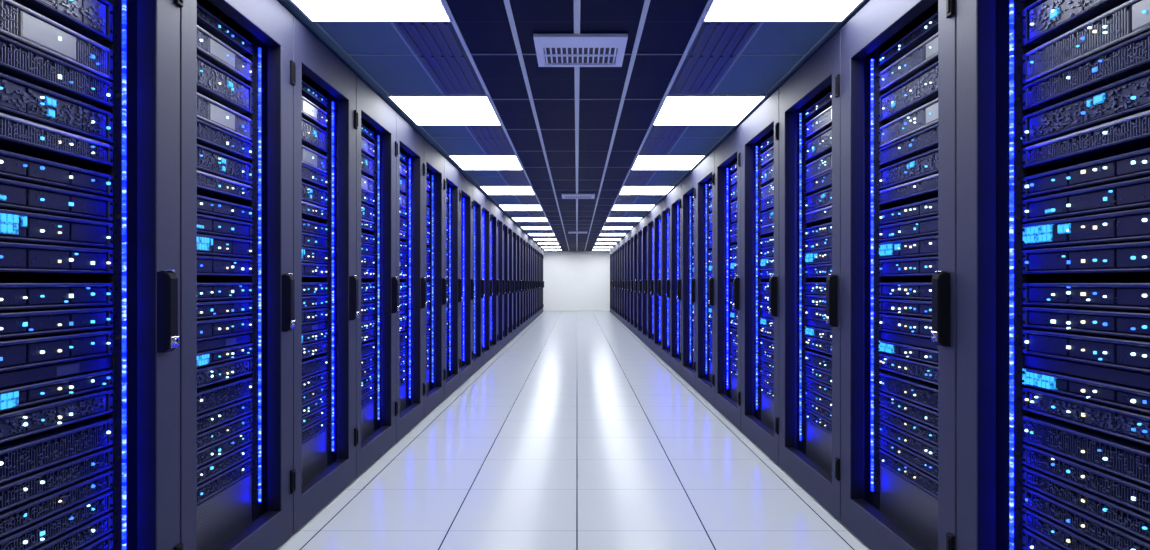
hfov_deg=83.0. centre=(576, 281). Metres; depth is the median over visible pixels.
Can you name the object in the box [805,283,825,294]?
server
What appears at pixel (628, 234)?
tall cabinet
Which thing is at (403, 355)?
server
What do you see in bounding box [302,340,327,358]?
server
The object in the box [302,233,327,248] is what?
server
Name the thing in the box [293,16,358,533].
tall cabinet
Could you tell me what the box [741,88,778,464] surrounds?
tall cabinet
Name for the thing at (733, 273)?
server
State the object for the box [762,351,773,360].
grille
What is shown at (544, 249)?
recessed light
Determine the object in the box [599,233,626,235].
recessed light
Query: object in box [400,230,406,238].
server
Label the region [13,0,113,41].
server
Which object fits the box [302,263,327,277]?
server
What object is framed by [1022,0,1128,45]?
server
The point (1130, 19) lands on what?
server
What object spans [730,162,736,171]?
server
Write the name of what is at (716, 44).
ceiling vent
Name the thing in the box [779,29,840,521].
tall cabinet
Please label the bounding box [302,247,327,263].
server
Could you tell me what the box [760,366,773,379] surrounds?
server
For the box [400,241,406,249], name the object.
server
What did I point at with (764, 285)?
server
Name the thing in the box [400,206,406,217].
server
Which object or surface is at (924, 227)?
server
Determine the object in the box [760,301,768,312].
server
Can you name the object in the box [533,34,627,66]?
ceiling vent
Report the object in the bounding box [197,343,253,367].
server
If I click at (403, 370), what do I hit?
server
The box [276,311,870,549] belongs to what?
floor
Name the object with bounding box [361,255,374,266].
server
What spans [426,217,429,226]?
server
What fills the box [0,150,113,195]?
server
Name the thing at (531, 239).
tall cabinet
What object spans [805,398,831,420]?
server
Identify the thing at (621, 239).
tall cabinet
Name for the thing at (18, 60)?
server
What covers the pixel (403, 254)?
server
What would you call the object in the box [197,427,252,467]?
server
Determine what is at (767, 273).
server
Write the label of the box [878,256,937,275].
server
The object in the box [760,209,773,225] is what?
server
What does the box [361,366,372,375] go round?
grille
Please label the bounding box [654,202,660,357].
tall cabinet
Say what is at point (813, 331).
server
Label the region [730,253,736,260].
server
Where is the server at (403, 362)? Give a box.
[400,358,406,367]
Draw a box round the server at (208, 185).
[197,170,252,200]
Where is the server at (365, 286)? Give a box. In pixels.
[361,282,374,292]
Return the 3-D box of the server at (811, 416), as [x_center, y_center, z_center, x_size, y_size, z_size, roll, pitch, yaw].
[1.672,0.786,3.546,0.626,0.065,0.682,0,0,0]
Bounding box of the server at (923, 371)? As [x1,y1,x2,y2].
[878,353,937,384]
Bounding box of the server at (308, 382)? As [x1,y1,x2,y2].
[302,371,327,391]
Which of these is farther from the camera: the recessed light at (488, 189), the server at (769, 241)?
the recessed light at (488, 189)
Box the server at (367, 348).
[361,341,374,356]
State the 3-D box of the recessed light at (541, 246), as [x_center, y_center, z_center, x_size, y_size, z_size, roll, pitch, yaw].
[-0.921,-1.233,22.920,0.668,0.012,0.800,0,0,0]
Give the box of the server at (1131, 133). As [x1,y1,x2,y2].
[1022,110,1149,167]
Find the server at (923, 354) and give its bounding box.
[878,340,937,364]
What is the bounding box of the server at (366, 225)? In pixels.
[361,219,374,230]
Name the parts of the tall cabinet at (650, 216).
handle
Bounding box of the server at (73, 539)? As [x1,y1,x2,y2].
[31,512,113,549]
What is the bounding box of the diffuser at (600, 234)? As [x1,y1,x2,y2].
[600,234,624,235]
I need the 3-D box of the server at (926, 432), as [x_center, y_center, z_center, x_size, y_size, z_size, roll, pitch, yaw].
[1.672,0.592,2.599,0.626,0.054,0.682,0,0,0]
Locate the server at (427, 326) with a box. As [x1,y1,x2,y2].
[426,325,429,334]
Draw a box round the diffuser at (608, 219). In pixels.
[607,218,640,220]
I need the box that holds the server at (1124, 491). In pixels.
[1022,444,1149,515]
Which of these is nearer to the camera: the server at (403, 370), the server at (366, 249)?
the server at (366, 249)
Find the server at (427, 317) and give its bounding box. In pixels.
[426,316,429,323]
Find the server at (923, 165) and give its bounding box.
[878,148,937,188]
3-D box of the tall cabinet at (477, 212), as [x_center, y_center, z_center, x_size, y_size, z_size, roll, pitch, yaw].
[-1.765,-0.026,8.425,1.050,2.372,0.835,0,0,0]
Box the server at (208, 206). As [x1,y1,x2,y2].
[197,195,253,221]
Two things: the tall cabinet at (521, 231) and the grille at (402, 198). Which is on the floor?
the tall cabinet at (521, 231)
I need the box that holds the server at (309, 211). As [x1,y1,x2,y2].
[302,201,327,219]
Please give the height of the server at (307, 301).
0.061 m
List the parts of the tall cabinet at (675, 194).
mounting rail, handle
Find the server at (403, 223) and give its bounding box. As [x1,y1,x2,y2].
[400,218,406,230]
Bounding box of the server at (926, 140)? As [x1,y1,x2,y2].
[878,124,937,165]
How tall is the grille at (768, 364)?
0.034 m
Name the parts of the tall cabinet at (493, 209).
handle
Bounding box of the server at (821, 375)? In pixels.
[805,365,831,385]
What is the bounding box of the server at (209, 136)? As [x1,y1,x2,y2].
[197,119,253,159]
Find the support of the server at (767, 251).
in the tall cabinet at (759, 412)
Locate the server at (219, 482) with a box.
[197,457,252,504]
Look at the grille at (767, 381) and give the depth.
4.64 m
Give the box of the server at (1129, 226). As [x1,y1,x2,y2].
[1022,208,1149,247]
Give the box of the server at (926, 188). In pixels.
[878,174,937,204]
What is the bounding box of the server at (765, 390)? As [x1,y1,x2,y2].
[760,383,773,399]
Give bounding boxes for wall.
[543,251,609,310]
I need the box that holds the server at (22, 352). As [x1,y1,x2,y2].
[0,330,113,371]
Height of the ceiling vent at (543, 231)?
0.010 m
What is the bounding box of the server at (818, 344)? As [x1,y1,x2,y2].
[805,336,831,354]
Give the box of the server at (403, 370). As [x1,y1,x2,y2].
[400,366,406,375]
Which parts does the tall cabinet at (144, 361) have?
blanking plate, label plate, mounting rail, door, handle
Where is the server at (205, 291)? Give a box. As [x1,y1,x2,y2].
[197,283,253,300]
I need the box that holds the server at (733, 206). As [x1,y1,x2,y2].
[730,201,736,213]
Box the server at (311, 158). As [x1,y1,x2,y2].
[302,145,327,173]
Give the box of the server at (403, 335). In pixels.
[400,332,406,343]
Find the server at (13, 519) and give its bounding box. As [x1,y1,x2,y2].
[0,470,113,537]
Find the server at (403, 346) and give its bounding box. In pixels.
[400,343,406,351]
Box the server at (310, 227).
[302,219,327,235]
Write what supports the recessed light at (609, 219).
in the ceiling
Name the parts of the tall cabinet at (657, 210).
handle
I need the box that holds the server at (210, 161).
[197,144,253,184]
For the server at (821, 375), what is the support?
in the tall cabinet at (808, 453)
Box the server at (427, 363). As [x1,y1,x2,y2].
[426,362,429,369]
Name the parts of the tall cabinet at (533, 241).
door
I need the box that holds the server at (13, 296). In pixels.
[0,283,113,310]
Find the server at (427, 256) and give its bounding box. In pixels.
[426,255,429,262]
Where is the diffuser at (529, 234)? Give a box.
[529,234,553,235]
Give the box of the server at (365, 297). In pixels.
[361,293,374,302]
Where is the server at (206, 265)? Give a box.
[197,256,253,275]
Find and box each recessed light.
[289,0,452,21]
[387,94,501,124]
[448,155,522,169]
[479,185,534,194]
[498,204,542,210]
[511,217,547,221]
[520,226,551,229]
[527,233,554,235]
[533,238,556,240]
[538,243,558,244]
[541,246,560,247]
[544,249,561,250]
[592,249,609,250]
[593,246,612,247]
[595,243,615,244]
[597,238,620,240]
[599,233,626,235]
[602,226,633,229]
[606,217,642,221]
[611,204,655,210]
[619,185,674,194]
[631,155,705,169]
[652,94,766,124]
[701,0,864,21]
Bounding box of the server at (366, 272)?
[361,267,374,277]
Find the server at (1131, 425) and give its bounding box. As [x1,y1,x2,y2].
[1022,387,1149,445]
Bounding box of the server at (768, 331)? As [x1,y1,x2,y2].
[760,325,773,337]
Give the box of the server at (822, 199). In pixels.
[805,187,831,211]
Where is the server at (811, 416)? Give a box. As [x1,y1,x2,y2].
[805,408,831,434]
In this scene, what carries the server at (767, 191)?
in the tall cabinet at (759, 412)
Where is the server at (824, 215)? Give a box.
[805,206,831,223]
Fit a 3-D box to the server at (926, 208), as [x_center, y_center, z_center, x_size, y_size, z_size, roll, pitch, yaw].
[1.672,-0.289,2.599,0.626,0.062,0.682,0,0,0]
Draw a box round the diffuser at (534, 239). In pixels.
[534,239,556,240]
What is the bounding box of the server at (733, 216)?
[730,212,736,222]
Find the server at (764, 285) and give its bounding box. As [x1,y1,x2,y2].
[760,282,768,291]
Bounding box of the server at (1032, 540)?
[1022,528,1065,549]
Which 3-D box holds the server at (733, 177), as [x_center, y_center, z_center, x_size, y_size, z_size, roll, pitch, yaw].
[1.672,-0.902,5.441,0.626,0.084,0.682,0,0,0]
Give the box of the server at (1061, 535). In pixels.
[1022,507,1111,549]
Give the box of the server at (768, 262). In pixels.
[760,257,773,267]
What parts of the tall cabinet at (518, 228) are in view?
door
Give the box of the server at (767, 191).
[760,182,773,200]
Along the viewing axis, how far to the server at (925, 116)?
2.67 m
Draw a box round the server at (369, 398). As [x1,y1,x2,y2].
[361,391,374,408]
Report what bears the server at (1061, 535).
in the tall cabinet at (991, 359)
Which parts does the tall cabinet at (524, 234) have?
door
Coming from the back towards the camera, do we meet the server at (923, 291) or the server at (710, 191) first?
the server at (710, 191)
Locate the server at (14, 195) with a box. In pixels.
[0,178,113,220]
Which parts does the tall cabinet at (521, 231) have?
door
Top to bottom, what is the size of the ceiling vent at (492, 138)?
0.010 m
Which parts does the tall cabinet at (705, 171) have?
mounting rail, perforated plate, handle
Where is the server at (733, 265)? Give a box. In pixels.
[730,261,736,269]
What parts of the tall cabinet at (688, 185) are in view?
mounting rail, handle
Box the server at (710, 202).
[708,200,711,211]
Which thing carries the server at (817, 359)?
in the tall cabinet at (808, 453)
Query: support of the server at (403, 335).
in the tall cabinet at (410, 395)
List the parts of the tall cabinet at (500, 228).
door, handle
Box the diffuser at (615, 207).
[612,205,653,209]
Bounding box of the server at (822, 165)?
[805,152,831,180]
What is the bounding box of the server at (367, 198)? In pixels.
[361,189,374,205]
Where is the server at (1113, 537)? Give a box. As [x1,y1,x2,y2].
[1022,486,1149,549]
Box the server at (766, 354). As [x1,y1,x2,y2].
[760,349,773,361]
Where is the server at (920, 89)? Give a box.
[878,62,937,121]
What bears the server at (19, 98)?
in the tall cabinet at (144, 361)
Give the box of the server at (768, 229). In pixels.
[760,223,773,234]
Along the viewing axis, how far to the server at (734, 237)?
5.68 m
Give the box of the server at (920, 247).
[878,235,937,258]
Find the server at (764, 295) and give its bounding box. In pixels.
[760,292,768,300]
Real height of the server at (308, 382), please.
0.061 m
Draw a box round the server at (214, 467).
[197,443,253,484]
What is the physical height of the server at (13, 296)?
0.066 m
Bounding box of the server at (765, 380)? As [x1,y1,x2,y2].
[760,375,773,388]
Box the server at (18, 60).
[0,34,113,106]
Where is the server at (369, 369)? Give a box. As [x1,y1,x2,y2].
[361,364,374,377]
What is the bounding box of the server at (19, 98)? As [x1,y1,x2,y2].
[0,72,113,142]
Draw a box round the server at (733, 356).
[730,352,736,361]
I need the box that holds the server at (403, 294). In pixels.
[400,291,406,298]
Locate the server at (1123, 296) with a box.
[1022,283,1149,310]
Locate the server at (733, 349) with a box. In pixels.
[730,346,736,353]
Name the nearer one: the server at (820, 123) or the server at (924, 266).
the server at (924, 266)
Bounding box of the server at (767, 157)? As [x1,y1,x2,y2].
[760,146,773,165]
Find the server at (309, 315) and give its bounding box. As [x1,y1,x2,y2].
[302,308,327,324]
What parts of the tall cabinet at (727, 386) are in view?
mounting rail, perforated plate, handle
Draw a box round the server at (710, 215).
[708,213,711,222]
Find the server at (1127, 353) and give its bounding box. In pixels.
[1022,329,1149,372]
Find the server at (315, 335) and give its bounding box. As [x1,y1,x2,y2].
[302,329,327,343]
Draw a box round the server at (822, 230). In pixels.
[805,222,831,238]
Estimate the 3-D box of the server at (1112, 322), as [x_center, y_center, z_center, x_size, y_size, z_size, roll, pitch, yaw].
[1.672,0.106,1.653,0.626,0.061,0.682,0,0,0]
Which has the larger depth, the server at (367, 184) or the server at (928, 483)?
the server at (367, 184)
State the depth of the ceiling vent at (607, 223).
13.73 m
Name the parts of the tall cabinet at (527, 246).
door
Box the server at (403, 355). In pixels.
[400,351,406,359]
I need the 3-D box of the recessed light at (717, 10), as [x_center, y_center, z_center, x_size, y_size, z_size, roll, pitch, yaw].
[0.921,-1.233,2.670,0.668,0.012,0.800,0,0,0]
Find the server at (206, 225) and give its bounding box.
[197,214,253,238]
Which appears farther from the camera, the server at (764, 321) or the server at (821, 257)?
the server at (764, 321)
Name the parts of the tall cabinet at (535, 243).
door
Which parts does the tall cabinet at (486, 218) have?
handle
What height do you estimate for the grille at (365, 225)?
0.041 m
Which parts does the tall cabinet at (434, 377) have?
perforated plate, mounting rail, handle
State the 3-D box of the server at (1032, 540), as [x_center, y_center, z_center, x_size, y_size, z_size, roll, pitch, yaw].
[1.672,0.786,1.653,0.626,0.065,0.682,0,0,0]
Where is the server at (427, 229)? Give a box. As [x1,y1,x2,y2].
[426,227,429,237]
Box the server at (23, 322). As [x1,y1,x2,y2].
[0,307,113,338]
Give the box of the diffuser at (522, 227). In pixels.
[522,227,550,228]
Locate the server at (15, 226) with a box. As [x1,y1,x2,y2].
[0,209,113,247]
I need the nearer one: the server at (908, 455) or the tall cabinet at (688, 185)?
the server at (908, 455)
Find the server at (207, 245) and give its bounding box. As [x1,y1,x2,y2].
[197,234,252,257]
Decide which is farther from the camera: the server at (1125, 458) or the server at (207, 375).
the server at (207, 375)
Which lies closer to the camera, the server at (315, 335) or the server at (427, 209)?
the server at (315, 335)
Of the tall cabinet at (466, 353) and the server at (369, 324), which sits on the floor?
the tall cabinet at (466, 353)
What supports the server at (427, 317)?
in the tall cabinet at (434, 377)
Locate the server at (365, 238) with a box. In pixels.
[361,233,374,244]
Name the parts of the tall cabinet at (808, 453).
mounting rail, perforated plate, blanking plate, handle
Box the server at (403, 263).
[400,260,406,268]
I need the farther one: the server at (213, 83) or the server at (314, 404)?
the server at (314, 404)
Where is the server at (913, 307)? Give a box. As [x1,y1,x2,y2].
[878,299,931,317]
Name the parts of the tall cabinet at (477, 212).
mounting rail, handle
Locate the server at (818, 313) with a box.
[805,306,825,321]
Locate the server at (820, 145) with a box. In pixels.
[805,126,831,160]
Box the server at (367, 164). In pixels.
[361,153,374,176]
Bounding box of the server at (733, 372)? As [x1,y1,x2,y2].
[730,367,736,377]
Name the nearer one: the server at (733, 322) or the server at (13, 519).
the server at (13, 519)
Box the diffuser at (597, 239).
[597,239,619,240]
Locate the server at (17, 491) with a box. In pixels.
[0,447,113,511]
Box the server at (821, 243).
[805,235,831,250]
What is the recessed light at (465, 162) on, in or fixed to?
in the ceiling
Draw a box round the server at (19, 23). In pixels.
[0,0,113,80]
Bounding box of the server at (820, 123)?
[805,106,831,137]
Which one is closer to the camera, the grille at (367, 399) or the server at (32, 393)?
the server at (32, 393)
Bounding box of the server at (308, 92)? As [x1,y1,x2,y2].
[302,80,327,107]
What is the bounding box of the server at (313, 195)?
[302,182,327,206]
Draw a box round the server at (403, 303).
[400,300,406,309]
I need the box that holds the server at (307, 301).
[302,296,327,308]
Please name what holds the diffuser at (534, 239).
attached to the recessed light at (536, 239)
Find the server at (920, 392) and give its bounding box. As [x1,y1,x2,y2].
[878,372,937,410]
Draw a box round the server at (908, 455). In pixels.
[878,435,937,478]
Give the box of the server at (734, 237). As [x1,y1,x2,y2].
[730,234,736,242]
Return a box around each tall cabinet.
[0,0,183,549]
[180,0,295,549]
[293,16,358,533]
[356,75,399,477]
[396,113,426,441]
[424,139,447,417]
[444,158,462,399]
[460,173,474,385]
[472,184,484,374]
[482,193,492,365]
[490,201,499,358]
[497,207,505,352]
[503,213,509,346]
[508,218,514,342]
[513,222,518,337]
[517,226,521,334]
[520,229,524,331]
[523,232,527,329]
[526,235,529,326]
[528,236,531,324]
[531,239,533,321]
[533,241,535,320]
[535,243,537,318]
[536,244,538,317]
[538,246,540,315]
[539,247,541,314]
[541,249,542,313]
[542,250,543,312]
[610,250,610,311]
[611,248,612,313]
[613,247,613,314]
[614,245,615,316]
[616,243,617,318]
[618,241,619,320]
[620,239,621,321]
[622,237,623,323]
[624,234,626,326]
[627,232,629,329]
[630,228,633,332]
[634,224,637,336]
[638,220,641,340]
[642,215,646,344]
[647,209,653,351]
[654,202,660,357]
[661,193,669,365]
[670,183,680,375]
[681,168,695,389]
[696,150,714,406]
[715,125,740,430]
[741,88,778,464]
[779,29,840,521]
[841,0,956,549]
[957,0,1149,549]
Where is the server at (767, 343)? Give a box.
[760,337,773,351]
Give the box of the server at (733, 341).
[730,338,736,346]
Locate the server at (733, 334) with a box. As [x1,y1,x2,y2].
[730,328,736,338]
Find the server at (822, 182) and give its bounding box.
[805,170,831,193]
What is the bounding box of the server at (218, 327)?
[197,316,253,340]
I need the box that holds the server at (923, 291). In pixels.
[878,283,931,299]
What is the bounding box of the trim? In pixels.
[315,0,838,248]
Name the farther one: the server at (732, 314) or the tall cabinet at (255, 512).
the server at (732, 314)
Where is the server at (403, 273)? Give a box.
[400,270,406,278]
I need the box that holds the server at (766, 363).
[760,358,773,370]
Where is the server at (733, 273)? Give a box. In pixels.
[730,271,736,278]
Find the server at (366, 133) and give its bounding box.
[361,124,374,139]
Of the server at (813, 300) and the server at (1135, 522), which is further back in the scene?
the server at (813, 300)
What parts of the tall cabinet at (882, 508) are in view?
mounting rail, perforated plate, blanking plate, handle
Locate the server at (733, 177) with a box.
[730,172,736,184]
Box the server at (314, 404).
[302,394,327,415]
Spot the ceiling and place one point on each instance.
(484, 25)
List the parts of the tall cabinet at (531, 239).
door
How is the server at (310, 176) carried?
in the tall cabinet at (324, 464)
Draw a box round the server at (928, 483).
[878,449,937,497]
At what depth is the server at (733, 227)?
5.66 m
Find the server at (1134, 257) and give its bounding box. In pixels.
[1022,241,1149,273]
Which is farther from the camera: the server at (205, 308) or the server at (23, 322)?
the server at (205, 308)
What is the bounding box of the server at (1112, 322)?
[1022,307,1149,338]
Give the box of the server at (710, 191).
[708,189,711,198]
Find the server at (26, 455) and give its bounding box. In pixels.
[0,418,113,483]
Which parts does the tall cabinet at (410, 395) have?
perforated plate, mounting rail, handle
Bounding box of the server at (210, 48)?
[197,25,252,81]
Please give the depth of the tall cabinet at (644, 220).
12.46 m
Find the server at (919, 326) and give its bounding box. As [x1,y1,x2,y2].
[878,314,931,337]
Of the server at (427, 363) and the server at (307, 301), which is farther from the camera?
the server at (427, 363)
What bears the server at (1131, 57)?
in the tall cabinet at (991, 359)
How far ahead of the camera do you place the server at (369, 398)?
4.33 m
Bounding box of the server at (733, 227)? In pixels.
[730,223,736,234]
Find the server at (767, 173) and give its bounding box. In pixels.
[760,162,773,184]
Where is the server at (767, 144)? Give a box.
[760,134,773,150]
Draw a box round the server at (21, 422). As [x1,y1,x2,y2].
[0,389,113,443]
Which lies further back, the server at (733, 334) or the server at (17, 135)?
the server at (733, 334)
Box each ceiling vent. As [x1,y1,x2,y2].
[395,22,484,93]
[467,125,513,154]
[499,170,529,185]
[516,195,538,204]
[528,211,544,216]
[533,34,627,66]
[535,222,548,225]
[541,230,552,232]
[561,194,594,198]
[568,231,586,233]
[601,230,612,232]
[605,222,618,225]
[609,211,625,216]
[615,195,637,204]
[624,170,654,185]
[640,125,686,154]
[669,22,758,93]
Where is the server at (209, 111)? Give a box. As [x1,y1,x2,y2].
[197,93,252,140]
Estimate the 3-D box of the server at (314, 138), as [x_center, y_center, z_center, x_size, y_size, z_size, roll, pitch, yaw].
[-1.702,-0.778,3.337,0.626,0.111,0.603,0,0,0]
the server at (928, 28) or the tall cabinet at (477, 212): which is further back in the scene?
the tall cabinet at (477, 212)
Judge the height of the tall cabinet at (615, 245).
2.372 m
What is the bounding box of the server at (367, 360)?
[361,354,374,367]
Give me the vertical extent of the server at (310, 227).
0.062 m
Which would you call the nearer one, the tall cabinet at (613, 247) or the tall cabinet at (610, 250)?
the tall cabinet at (613, 247)
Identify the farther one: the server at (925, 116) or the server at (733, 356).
the server at (733, 356)
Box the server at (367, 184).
[361,174,374,193]
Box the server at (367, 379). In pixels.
[361,373,374,387]
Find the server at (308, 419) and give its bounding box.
[302,405,327,428]
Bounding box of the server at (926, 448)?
[878,420,937,461]
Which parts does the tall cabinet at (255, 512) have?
blanking plate, perforated plate, label plate, mounting rail, handle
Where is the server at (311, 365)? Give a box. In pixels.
[302,355,327,377]
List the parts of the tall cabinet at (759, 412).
mounting rail, perforated plate, blanking plate, handle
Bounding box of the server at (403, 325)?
[400,321,406,330]
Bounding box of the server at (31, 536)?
[0,490,113,549]
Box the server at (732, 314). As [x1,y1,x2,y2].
[730,312,736,318]
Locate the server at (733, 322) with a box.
[730,318,736,327]
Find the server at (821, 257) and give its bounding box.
[805,249,831,264]
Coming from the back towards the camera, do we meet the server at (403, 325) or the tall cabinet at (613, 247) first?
the tall cabinet at (613, 247)
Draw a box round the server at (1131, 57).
[1022,31,1149,109]
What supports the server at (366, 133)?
in the tall cabinet at (376, 421)
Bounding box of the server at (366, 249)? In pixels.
[361,243,374,254]
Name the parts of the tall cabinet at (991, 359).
door, mounting rail, blanking plate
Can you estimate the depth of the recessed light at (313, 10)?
2.94 m
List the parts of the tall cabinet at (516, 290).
door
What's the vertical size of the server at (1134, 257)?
0.072 m
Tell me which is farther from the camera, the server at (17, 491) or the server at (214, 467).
the server at (214, 467)
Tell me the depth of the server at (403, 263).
5.24 m
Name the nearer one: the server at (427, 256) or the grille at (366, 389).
the grille at (366, 389)
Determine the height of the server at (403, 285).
0.066 m
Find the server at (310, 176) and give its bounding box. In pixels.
[302,164,327,187]
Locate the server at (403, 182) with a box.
[400,176,406,193]
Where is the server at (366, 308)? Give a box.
[361,303,374,315]
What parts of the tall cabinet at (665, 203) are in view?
handle, mounting rail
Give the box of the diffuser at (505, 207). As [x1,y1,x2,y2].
[500,205,541,209]
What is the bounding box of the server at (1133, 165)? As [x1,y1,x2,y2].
[1022,148,1149,197]
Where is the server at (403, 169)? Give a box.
[400,162,406,176]
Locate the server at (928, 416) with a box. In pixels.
[878,392,937,428]
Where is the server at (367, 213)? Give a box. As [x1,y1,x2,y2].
[361,204,374,220]
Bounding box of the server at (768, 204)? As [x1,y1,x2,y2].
[760,196,773,210]
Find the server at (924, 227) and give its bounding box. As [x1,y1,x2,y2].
[878,216,937,241]
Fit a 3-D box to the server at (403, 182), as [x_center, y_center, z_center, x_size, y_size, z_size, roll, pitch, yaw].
[-1.702,-0.778,5.019,0.626,0.111,0.603,0,0,0]
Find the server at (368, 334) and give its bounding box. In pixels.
[361,329,374,341]
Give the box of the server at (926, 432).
[878,407,937,444]
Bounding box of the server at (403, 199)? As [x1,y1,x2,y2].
[400,194,406,207]
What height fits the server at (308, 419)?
0.055 m
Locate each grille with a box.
[45,519,107,549]
[90,541,107,549]
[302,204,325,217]
[361,126,373,137]
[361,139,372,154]
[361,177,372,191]
[361,221,372,229]
[361,343,372,355]
[361,356,372,366]
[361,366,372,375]
[361,375,372,385]
[361,385,372,395]
[361,394,372,406]
[400,165,405,174]
[400,196,405,206]
[400,208,404,215]
[400,334,405,341]
[731,214,736,221]
[762,136,773,147]
[762,184,773,198]
[762,197,773,208]
[762,225,773,232]
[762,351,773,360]
[762,360,773,369]
[762,377,773,387]
[762,386,773,397]
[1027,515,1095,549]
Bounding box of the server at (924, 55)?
[878,33,937,91]
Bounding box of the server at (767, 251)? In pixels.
[760,246,773,256]
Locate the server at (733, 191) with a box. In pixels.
[730,184,736,200]
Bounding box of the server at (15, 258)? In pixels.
[0,242,113,273]
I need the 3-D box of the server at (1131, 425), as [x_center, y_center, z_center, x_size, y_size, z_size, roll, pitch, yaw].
[1.672,0.356,1.653,0.626,0.069,0.682,0,0,0]
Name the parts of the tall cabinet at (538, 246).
door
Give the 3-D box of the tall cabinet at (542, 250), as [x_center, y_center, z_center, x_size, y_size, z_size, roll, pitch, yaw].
[-1.765,-0.026,24.404,1.050,2.372,0.835,0,0,0]
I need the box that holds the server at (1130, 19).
[1022,0,1149,83]
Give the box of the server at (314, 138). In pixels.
[302,118,327,152]
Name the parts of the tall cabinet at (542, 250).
door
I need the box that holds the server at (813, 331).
[805,326,831,340]
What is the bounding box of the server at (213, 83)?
[197,55,252,113]
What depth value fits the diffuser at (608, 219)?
12.78 m
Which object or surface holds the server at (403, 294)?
in the tall cabinet at (410, 395)
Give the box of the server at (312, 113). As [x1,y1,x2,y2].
[302,96,327,127]
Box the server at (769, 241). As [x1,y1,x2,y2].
[760,236,773,246]
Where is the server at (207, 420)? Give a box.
[197,397,252,433]
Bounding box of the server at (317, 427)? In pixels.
[302,417,327,442]
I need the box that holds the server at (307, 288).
[302,283,327,295]
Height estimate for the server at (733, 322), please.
0.069 m
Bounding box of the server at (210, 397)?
[197,377,252,414]
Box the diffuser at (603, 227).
[603,227,631,228]
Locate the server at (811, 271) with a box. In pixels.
[805,264,831,277]
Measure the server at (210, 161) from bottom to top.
0.088 m
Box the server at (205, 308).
[197,300,253,318]
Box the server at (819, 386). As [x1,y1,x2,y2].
[805,376,831,396]
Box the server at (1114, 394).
[1022,368,1149,413]
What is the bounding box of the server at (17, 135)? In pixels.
[0,112,113,165]
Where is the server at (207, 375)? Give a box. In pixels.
[197,357,252,387]
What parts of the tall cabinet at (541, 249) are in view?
door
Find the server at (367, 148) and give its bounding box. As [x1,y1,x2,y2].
[361,136,374,156]
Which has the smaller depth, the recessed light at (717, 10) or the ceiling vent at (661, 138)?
the recessed light at (717, 10)
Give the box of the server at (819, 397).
[805,387,831,408]
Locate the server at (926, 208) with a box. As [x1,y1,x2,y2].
[878,197,937,224]
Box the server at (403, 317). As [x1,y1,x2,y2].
[400,314,406,321]
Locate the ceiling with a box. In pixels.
[277,0,869,250]
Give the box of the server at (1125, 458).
[1022,415,1149,486]
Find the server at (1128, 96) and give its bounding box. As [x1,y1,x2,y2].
[1021,69,1149,144]
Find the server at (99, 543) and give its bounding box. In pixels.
[77,532,113,549]
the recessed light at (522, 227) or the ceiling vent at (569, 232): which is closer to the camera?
the recessed light at (522, 227)
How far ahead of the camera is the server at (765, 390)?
4.66 m
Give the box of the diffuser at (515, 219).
[513,218,546,220]
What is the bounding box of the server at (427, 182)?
[426,180,429,190]
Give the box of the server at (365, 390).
[361,382,374,396]
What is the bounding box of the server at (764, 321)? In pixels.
[760,317,773,326]
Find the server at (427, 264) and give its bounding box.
[426,263,429,270]
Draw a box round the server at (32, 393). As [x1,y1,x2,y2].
[0,369,113,411]
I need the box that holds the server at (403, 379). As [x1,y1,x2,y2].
[400,374,406,385]
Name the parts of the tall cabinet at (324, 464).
perforated plate, blanking plate, label plate, mounting rail, handle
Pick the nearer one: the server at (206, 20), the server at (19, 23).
the server at (19, 23)
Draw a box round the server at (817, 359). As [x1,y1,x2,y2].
[805,350,831,372]
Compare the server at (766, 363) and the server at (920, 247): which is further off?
the server at (766, 363)
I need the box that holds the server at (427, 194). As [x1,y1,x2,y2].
[426,192,429,205]
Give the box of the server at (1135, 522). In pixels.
[1022,466,1149,541]
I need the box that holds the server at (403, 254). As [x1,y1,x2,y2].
[400,250,406,259]
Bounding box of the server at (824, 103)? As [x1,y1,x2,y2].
[805,91,831,118]
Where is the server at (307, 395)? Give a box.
[302,383,327,403]
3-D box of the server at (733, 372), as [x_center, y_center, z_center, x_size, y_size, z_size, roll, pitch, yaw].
[1.672,0.786,5.441,0.626,0.065,0.682,0,0,0]
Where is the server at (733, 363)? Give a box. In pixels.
[730,360,736,368]
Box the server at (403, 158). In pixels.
[400,152,406,162]
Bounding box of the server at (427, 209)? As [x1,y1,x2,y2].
[426,207,429,217]
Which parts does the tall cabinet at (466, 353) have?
mounting rail, handle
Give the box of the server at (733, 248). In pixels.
[730,245,736,252]
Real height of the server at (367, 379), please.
0.057 m
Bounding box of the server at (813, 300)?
[805,295,825,306]
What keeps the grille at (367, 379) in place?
attached to the server at (367, 379)
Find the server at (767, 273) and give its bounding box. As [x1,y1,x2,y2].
[760,268,773,278]
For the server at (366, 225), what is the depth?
4.33 m
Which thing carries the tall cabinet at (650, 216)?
on the floor
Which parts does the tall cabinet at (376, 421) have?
perforated plate, blanking plate, mounting rail, handle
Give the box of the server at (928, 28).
[878,11,937,65]
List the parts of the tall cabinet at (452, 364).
mounting rail, handle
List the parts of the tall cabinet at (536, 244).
door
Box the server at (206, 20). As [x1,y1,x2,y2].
[197,3,252,54]
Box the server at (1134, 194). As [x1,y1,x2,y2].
[1022,177,1149,221]
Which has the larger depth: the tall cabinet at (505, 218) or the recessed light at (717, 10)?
the tall cabinet at (505, 218)
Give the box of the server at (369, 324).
[361,320,374,330]
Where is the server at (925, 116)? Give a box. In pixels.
[878,98,937,147]
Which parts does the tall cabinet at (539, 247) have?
door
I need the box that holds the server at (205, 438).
[197,413,253,449]
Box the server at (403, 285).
[400,282,406,290]

